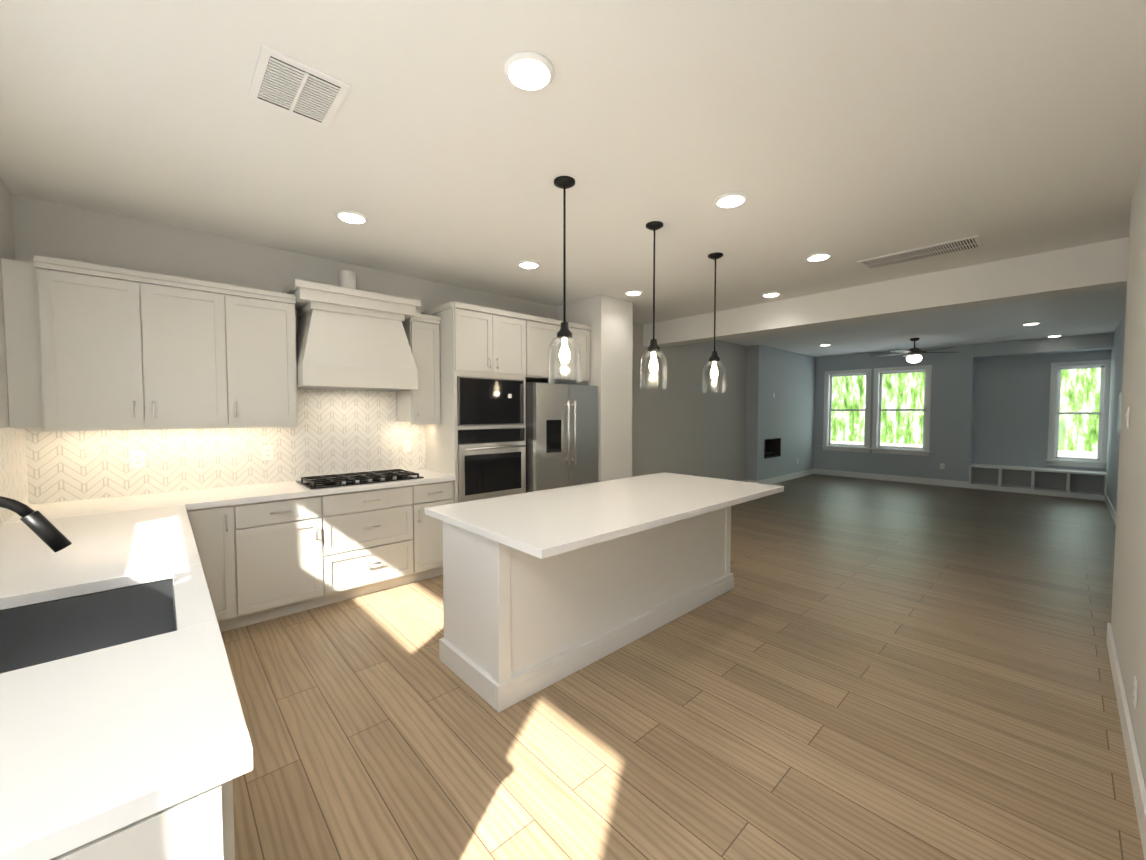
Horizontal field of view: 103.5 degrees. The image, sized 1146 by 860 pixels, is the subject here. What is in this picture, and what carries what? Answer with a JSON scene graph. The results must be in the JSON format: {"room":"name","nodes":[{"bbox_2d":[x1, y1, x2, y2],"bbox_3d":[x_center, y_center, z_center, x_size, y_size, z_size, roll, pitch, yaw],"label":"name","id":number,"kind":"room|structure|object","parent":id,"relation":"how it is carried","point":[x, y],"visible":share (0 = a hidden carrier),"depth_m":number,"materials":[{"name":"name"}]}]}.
{"room":"living room and kitchen","nodes":[
{"label":"living room and kitchen","id":0,"kind":"room"},
{"bbox_2d":[0,178,13,427],"bbox_3d":[-1.963,0.039,1.108,0.140,2.830,4.755,-2,3,-42],"label":"wall","id":1,"kind":"structure","parent":0,"point":[6,241],"depth_m":2.55,"materials":[{"name":"grey paint"}]},
{"bbox_2d":[0,427,31,524],"bbox_3d":[-2.353,0.266,1.657,0.010,0.494,3.148,-2,3,-42],"label":"tile backsplash","id":2,"kind":"structure","parent":1,"relation":"attached to","point":[15,455],"depth_m":2.59,"materials":[{"name":"white tile"}]},
{"bbox_2d":[28,389,425,503],"bbox_3d":[-2.444,0.014,3.693,2.576,0.840,0.010,-2,3,-42],"label":"tile backsplash","id":3,"kind":"structure","parent":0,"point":[342,431],"depth_m":3.51,"materials":[{"name":"white tile"}]},
{"bbox_2d":[130,451,144,467],"bbox_3d":[-3.035,0.205,3.145,0.075,0.120,0.006,-2,3,-42],"label":"outlet","id":4,"kind":"object","parent":3,"relation":"attached to","point":[137,459],"visible":1,"depth_m":3.14,"materials":[{"name":"white plastic"}]},
{"bbox_2d":[262,446,272,459],"bbox_3d":[-2.474,0.185,3.658,0.075,0.115,0.006,-2,3,-42],"label":"outlet","id":5,"kind":"object","parent":3,"relation":"attached to","point":[267,452],"visible":1,"depth_m":3.66,"materials":[{"name":"white plastic"}]},
{"bbox_2d":[403,440,410,451],"bbox_3d":[-1.626,0.155,4.434,0.075,0.115,0.006,-2,3,-42],"label":"outlet","id":6,"kind":"object","parent":3,"relation":"attached to","point":[407,445],"visible":1,"depth_m":4.43,"materials":[{"name":"white plastic"}]},
{"bbox_2d":[11,194,746,480],"bbox_3d":[-0.008,-0.152,6.024,9.390,2.830,0.140,-2,3,-42],"label":"wall","id":7,"kind":"structure","parent":0,"point":[682,423],"depth_m":4.40,"materials":[{"name":"grey paint"}]},
{"bbox_2d":[29,255,240,430],"bbox_3d":[-2.862,-0.524,3.042,0.923,0.985,0.350,-2,3,-42],"label":"upper cabinet","id":8,"kind":"object","parent":7,"relation":"attached to","point":[92,347],"depth_m":2.86,"materials":[{"name":"white paint"}]},
{"bbox_2d":[237,286,297,426],"bbox_3d":[-2.426,-0.540,3.441,0.493,0.985,0.350,-2,3,-42],"label":"upper cabinet","id":9,"kind":"object","parent":7,"relation":"attached to","point":[266,320],"depth_m":3.36,"materials":[{"name":"white paint"}]},
{"bbox_2d":[282,270,420,391],"bbox_3d":[-1.862,-0.846,3.845,0.960,0.994,0.500,-2,3,-42],"label":"wood range hood","id":10,"kind":"object","parent":7,"relation":"attached to","point":[349,336],"visible":0.88,"depth_m":3.65,"materials":[{"name":"white paint"}]},
{"bbox_2d":[397,313,440,422],"bbox_3d":[-1.476,-0.573,4.311,0.283,0.985,0.350,-2,3,-42],"label":"upper cabinet","id":11,"kind":"object","parent":7,"relation":"attached to","point":[421,405],"depth_m":4.19,"materials":[{"name":"white paint"}]},
{"bbox_2d":[0,0,1145,356],"bbox_3d":[3.405,-1.583,4.863,13.350,0.120,7.000,-2,3,-42],"label":"ceiling","id":12,"kind":"structure","parent":0,"point":[846,134],"depth_m":2.21,"materials":[{"name":"white paint"}]},
{"bbox_2d":[248,45,350,127],"bbox_3d":[-1.136,-1.397,1.868,0.300,0.015,0.360,-2,3,-42],"label":"ceiling vent","id":13,"kind":"object","parent":12,"relation":"in","point":[286,84],"visible":1,"depth_m":1.84,"materials":[{"name":"white metal"}]},
{"bbox_2d":[336,210,367,223],"bbox_3d":[-1.501,-1.438,3.065,0.194,0.026,0.194,-2,3,-42],"label":"recessed light","id":14,"kind":"object","parent":12,"relation":"in","point":[351,216],"visible":1,"depth_m":3.03,"materials":[{"name":"white"}]},
{"bbox_2d":[504,51,553,90],"bbox_3d":[-0.171,-1.387,1.762,0.194,0.026,0.194,-2,3,-42],"label":"recessed light","id":15,"kind":"object","parent":12,"relation":"in","point":[529,71],"visible":1,"depth_m":1.74,"materials":[{"name":"white"}]},
{"bbox_2d":[518,260,539,268],"bbox_3d":[-0.396,-1.476,4.049,0.194,0.026,0.194,-2,3,-42],"label":"recessed light","id":16,"kind":"object","parent":12,"relation":"in","point":[528,264],"visible":1,"depth_m":4.01,"materials":[{"name":"white"}]},
{"bbox_2d":[548,176,580,383],"bbox_3d":[-0.049,-0.856,2.627,0.196,1.160,0.196,-2,3,-42],"label":"pendant light","id":17,"kind":"object","parent":12,"relation":"hanging from","point":[564,332],"visible":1,"depth_m":2.62,"materials":[{"name":"clear glass"}]},
{"bbox_2d":[625,290,642,295],"bbox_3d":[0.672,-1.514,5.000,0.194,0.026,0.194,-2,3,-42],"label":"recessed light","id":18,"kind":"object","parent":12,"relation":"in","point":[633,292],"visible":1,"depth_m":4.96,"materials":[{"name":"white plastic"}]},
{"bbox_2d":[640,221,666,388],"bbox_3d":[0.579,-0.879,3.229,0.196,1.160,0.196,-2,3,-42],"label":"pendant light","id":19,"kind":"object","parent":12,"relation":"hanging from","point":[653,350],"visible":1,"depth_m":3.23,"materials":[{"name":"clear glass"}]},
{"bbox_2d":[702,252,725,392],"bbox_3d":[1.208,-0.903,3.845,0.196,1.160,0.196,-2,3,-42],"label":"pendant light","id":20,"kind":"object","parent":12,"relation":"hanging from","point":[714,359],"visible":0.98,"depth_m":3.85,"materials":[{"name":"clear glass"}]},
{"bbox_2d":[715,192,746,207],"bbox_3d":[0.987,-1.429,2.821,0.194,0.026,0.194,-2,3,-42],"label":"recessed light","id":21,"kind":"object","parent":12,"relation":"in","point":[730,199],"visible":1,"depth_m":2.79,"materials":[{"name":"white plastic"}]},
{"bbox_2d":[762,292,780,296],"bbox_3d":[2.229,-1.517,5.076,0.194,0.026,0.194,-2,3,-42],"label":"recessed light","id":22,"kind":"object","parent":12,"relation":"in","point":[770,294],"visible":1,"depth_m":5.03,"materials":[{"name":"white"}]},
{"bbox_2d":[806,252,831,260],"bbox_3d":[2.093,-1.469,3.848,0.194,0.026,0.194,-2,3,-42],"label":"recessed light","id":23,"kind":"object","parent":12,"relation":"in","point":[820,256],"visible":0.98,"depth_m":3.81,"materials":[{"name":"white"}]},
{"bbox_2d":[643,237,1128,347],"bbox_3d":[2.827,-1.369,5.169,0.300,0.328,4.876,-2,3,-42],"label":"ceiling beam","id":24,"kind":"structure","parent":12,"relation":"attached to","point":[1098,266],"depth_m":4.34,"materials":[{"name":"white paint"}]},
{"bbox_2d":[869,338,952,362],"bbox_3d":[6.120,-1.428,8.155,1.339,0.443,1.288,-2,3,-42],"label":"ceiling fan","id":25,"kind":"object","parent":12,"relation":"hanging from","point":[913,355],"visible":1,"depth_m":8.06,"materials":[{"name":"grey"}]},
{"bbox_2d":[857,235,983,269],"bbox_3d":[2.891,-1.472,3.792,0.320,0.015,0.800,-2,3,-42],"label":"ceiling vent","id":26,"kind":"object","parent":12,"relation":"in","point":[958,245],"visible":1,"depth_m":3.74,"materials":[{"name":"white metal"}]},
{"bbox_2d":[1022,322,1040,324],"bbox_3d":[6.838,-1.581,6.734,0.194,0.026,0.194,-2,3,-42],"label":"recessed light","id":27,"kind":"object","parent":12,"relation":"in","point":[1032,323],"visible":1,"depth_m":6.69,"materials":[{"name":"white plastic"}]},
{"bbox_2d":[555,294,632,481],"bbox_3d":[0.252,-0.136,5.623,0.550,2.828,0.798,-2,3,-42],"label":"wall","id":28,"kind":"structure","parent":0,"point":[609,319],"depth_m":5.28,"materials":[{"name":"white paint"}]},
{"bbox_2d":[529,315,591,384],"bbox_3d":[-0.375,-0.878,5.128,0.983,0.630,0.640,-2,3,-42],"label":"upper cabinet","id":29,"kind":"object","parent":28,"relation":"attached to","point":[542,331],"depth_m":4.86,"materials":[{"name":"white paint"}]},
{"bbox_2d":[221,474,1143,859],"bbox_3d":[3.405,1.355,4.977,13.350,0.100,7.000,-2,3,-42],"label":"floor","id":30,"kind":"structure","parent":0,"point":[853,668],"depth_m":2.23,"materials":[{"name":"brown wood"}]},
{"bbox_2d":[36,769,247,859],"bbox_3d":[-1.027,1.030,0.756,0.708,0.878,0.585,-2,3,-42],"label":"base cabinet","id":31,"kind":"object","parent":30,"relation":"on","point":[197,825],"depth_m":0.71,"materials":[{"name":"white paint"}]},
{"bbox_2d":[0,505,253,859],"bbox_3d":[-1.767,0.537,1.563,0.733,0.040,2.803,-2,3,-42],"label":"countertop","id":32,"kind":"structure","parent":31,"relation":"on","point":[92,740],"depth_m":0.88,"materials":[{"name":"white stone"}]},
{"bbox_2d":[0,496,75,584],"bbox_3d":[-1.515,0.351,1.168,0.291,0.362,0.105,-2,3,-42],"label":"faucet","id":33,"kind":"object","parent":32,"relation":"on","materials":[{"name":"black metal"}]},
{"bbox_2d":[0,573,175,668],"bbox_3d":[-1.430,0.682,1.299,0.454,0.254,0.674,-2,3,-42],"label":"sink","id":34,"kind":"object","parent":32,"relation":"in","point":[41,628],"depth_m":1.53,"materials":[{"name":"grey metal"}]},
{"bbox_2d":[188,505,251,630],"bbox_3d":[-2.557,0.934,3.211,0.315,0.878,0.620,-2,3,-42],"label":"base cabinet","id":35,"kind":"object","parent":30,"relation":"on","point":[222,533],"depth_m":3.02,"materials":[{"name":"white paint"}]},
{"bbox_2d":[248,497,327,623],"bbox_3d":[-2.312,0.925,3.436,0.590,0.878,0.620,-2,3,-42],"label":"base cabinet","id":36,"kind":"object","parent":30,"relation":"on","point":[288,566],"depth_m":3.26,"materials":[{"name":"white paint"}]},
{"bbox_2d":[324,485,423,603],"bbox_3d":[-1.837,0.908,3.871,0.820,0.878,0.620,-2,3,-42],"label":"base cabinet","id":37,"kind":"object","parent":30,"relation":"on","point":[374,538],"depth_m":3.66,"materials":[{"name":"white paint"}]},
{"bbox_2d":[36,469,455,516],"bbox_3d":[-2.241,0.462,3.466,2.606,0.040,0.645,-2,3,-42],"label":"countertop","id":38,"kind":"structure","parent":37,"relation":"on","point":[281,491],"depth_m":3.16,"materials":[{"name":"white stone"}]},
{"bbox_2d":[296,469,423,488],"bbox_3d":[-1.803,0.406,3.851,0.880,0.041,0.490,-2,3,-42],"label":"cooktop","id":39,"kind":"object","parent":38,"relation":"in","point":[323,481],"depth_m":3.75,"materials":[{"name":"black metal"}]},
{"bbox_2d":[424,481,453,578],"bbox_3d":[-1.434,0.894,4.240,0.393,0.878,0.620,-2,3,-42],"label":"base cabinet","id":40,"kind":"object","parent":30,"relation":"on","point":[442,493],"depth_m":4.02,"materials":[{"name":"white paint"}]},
{"bbox_2d":[421,301,528,502],"bbox_3d":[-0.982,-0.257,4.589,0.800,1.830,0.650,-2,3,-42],"label":"tall cabinet","id":41,"kind":"object","parent":30,"relation":"on","point":[502,428],"depth_m":4.28,"materials":[{"name":"white paint"}]},
{"bbox_2d":[457,376,523,425],"bbox_3d":[-0.933,-0.280,4.534,0.736,0.452,0.500,-2,3,-42],"label":"microwave","id":42,"kind":"object","parent":41,"relation":"in","point":[481,400],"depth_m":4.33,"materials":[{"name":"black glass"}]},
{"bbox_2d":[457,425,524,502],"bbox_3d":[-0.948,0.319,4.574,0.736,0.672,0.555,-2,3,-42],"label":"wall oven","id":43,"kind":"object","parent":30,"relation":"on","point":[492,460],"depth_m":4.35,"materials":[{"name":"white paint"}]},
{"bbox_2d":[525,382,597,492],"bbox_3d":[-0.277,0.399,5.109,0.883,1.800,0.817,-2,3,-42],"label":"refrigerator","id":44,"kind":"object","parent":30,"relation":"on","point":[561,420],"depth_m":4.75,"materials":[{"name":"silver metal"}]},
{"bbox_2d":[439,496,764,712],"bbox_3d":[0.346,0.935,3.199,2.372,0.878,0.885,-2,3,-42],"label":"kitchen island","id":45,"kind":"object","parent":30,"relation":"on","point":[542,589],"depth_m":2.62,"materials":[{"name":"white paint"}]},
{"bbox_2d":[425,472,783,559],"bbox_3d":[0.376,0.476,3.133,2.420,0.040,1.134,-2,3,-42],"label":"island countertop","id":46,"kind":"structure","parent":45,"relation":"on","point":[543,524],"depth_m":2.69,"materials":[{"name":"white stone"}]},
{"bbox_2d":[969,463,1106,500],"bbox_3d":[8.581,0.940,8.416,0.448,0.460,1.756,-2,3,-42],"label":"cubbies","id":47,"kind":"object","parent":30,"relation":"on","point":[1082,484],"visible":0.98,"depth_m":8.36,"materials":[{"name":"white wood"}]},
{"bbox_2d":[745,345,815,480],"bbox_3d":[4.697,-0.314,10.161,3.140,2.830,0.390,-2,3,-42],"label":"wall","id":48,"kind":"structure","parent":0,"point":[786,414],"depth_m":9.62,"materials":[{"name":"grey paint"}]},
{"bbox_2d":[764,438,780,458],"bbox_3d":[4.077,0.374,9.576,0.800,0.400,0.315,-2,3,-42],"label":"firebox","id":49,"kind":"object","parent":48,"relation":"in","point":[773,447],"visible":0.44,"depth_m":9.76,"materials":[{"name":"black metal"}]},
{"bbox_2d":[756,468,814,484],"bbox_3d":[4.776,1.043,10.011,3.014,0.130,0.020,-2,3,-42],"label":"baseboard","id":50,"kind":"structure","parent":48,"relation":"attached to","point":[786,477],"depth_m":9.93,"materials":[{"name":"white wood"}]},
{"bbox_2d":[814,332,1113,481],"bbox_3d":[7.596,-0.290,9.549,0.590,2.830,4.830,-2,3,-42],"label":"wall","id":51,"kind":"structure","parent":0,"point":[1011,402],"depth_m":8.98,"materials":[{"name":"grey paint"}]},
{"bbox_2d":[822,369,871,452],"bbox_3d":[6.379,-0.448,10.503,0.190,1.880,1.000,-2,3,-42],"label":"window","id":52,"kind":"structure","parent":51,"relation":"in","point":[828,444],"depth_m":10.54,"materials":[{"name":"white"}]},
{"bbox_2d":[814,469,968,487],"bbox_3d":[6.858,1.045,9.957,0.014,0.130,2.832,-2,3,-42],"label":"baseboard","id":53,"kind":"structure","parent":51,"relation":"attached to","point":[941,482],"depth_m":9.79,"materials":[{"name":"white wood"}]},
{"bbox_2d":[870,365,931,455],"bbox_3d":[7.081,-0.417,9.737,0.190,1.880,1.060,-2,3,-42],"label":"window","id":54,"kind":"structure","parent":51,"relation":"in","point":[877,415],"depth_m":9.75,"materials":[{"name":"white"}]},
{"bbox_2d":[1046,359,1110,468],"bbox_3d":[9.142,-0.286,8.157,0.190,1.900,0.780,-2,3,-42],"label":"alcove window","id":55,"kind":"structure","parent":51,"relation":"in","point":[1054,459],"depth_m":8.15,"materials":[{"name":"white"}]},
{"bbox_2d":[1106,313,1125,511],"bbox_3d":[6.606,-0.123,5.276,7.828,2.830,0.140,-2,3,-42],"label":"wall","id":56,"kind":"structure","parent":0,"point":[1116,381],"depth_m":6.84,"materials":[{"name":"grey paint"}]},
{"bbox_2d":[1105,493,1115,524],"bbox_3d":[6.335,1.231,5.187,7.238,0.130,0.014,-2,3,-42],"label":"baseboard","id":57,"kind":"structure","parent":56,"relation":"attached to","point":[1111,509],"depth_m":6.69,"materials":[{"name":"white wood"}]},
{"bbox_2d":[1117,393,1121,431],"bbox_3d":[7.008,-0.227,5.757,0.800,0.500,0.028,-2,3,-42],"label":"panel","id":58,"kind":"object","parent":56,"relation":"attached to","point":[1119,410],"visible":0.29,"depth_m":5.87,"materials":[{"name":"white metal"}]},
{"bbox_2d":[1111,152,1145,788],"bbox_3d":[1.679,0.046,0.945,5.290,2.830,0.405,-2,3,-42],"label":"wall","id":59,"kind":"structure","parent":0,"point":[1128,620],"depth_m":2.28,"materials":[{"name":"white paint"}]},
{"bbox_2d":[1106,622,1145,859],"bbox_3d":[1.595,1.387,1.205,5.164,0.130,0.018,-2,3,-42],"label":"baseboard","id":60,"kind":"structure","parent":59,"relation":"attached to","point":[1136,779],"depth_m":1.92,"materials":[{"name":"white wood"}]},
{"bbox_2d":[1126,407,1129,427],"bbox_3d":[3.068,-0.070,2.497,0.075,0.115,0.009,-2,3,-42],"label":"light switch","id":61,"kind":"object","parent":59,"relation":"attached to","point":[1128,413],"visible":0.95,"depth_m":2.48,"materials":[{"name":"white plastic"}]},
{"bbox_2d":[1133,676,1137,709],"bbox_3d":[2.383,1.114,1.914,0.075,0.115,0.006,-2,3,-42],"label":"outlet","id":62,"kind":"object","parent":59,"relation":"attached to","point":[1135,693],"visible":0.98,"depth_m":1.90,"materials":[{"name":"white plastic"}]},
{"label":"outside","id":63,"kind":"structure","parent":0,"visible":0},
{"bbox_2d":[831,368,1100,458],"bbox_3d":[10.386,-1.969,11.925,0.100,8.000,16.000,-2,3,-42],"label":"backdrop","id":64,"kind":"structure","parent":63,"point":[859,424],"depth_m":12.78,"materials":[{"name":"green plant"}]}
]}

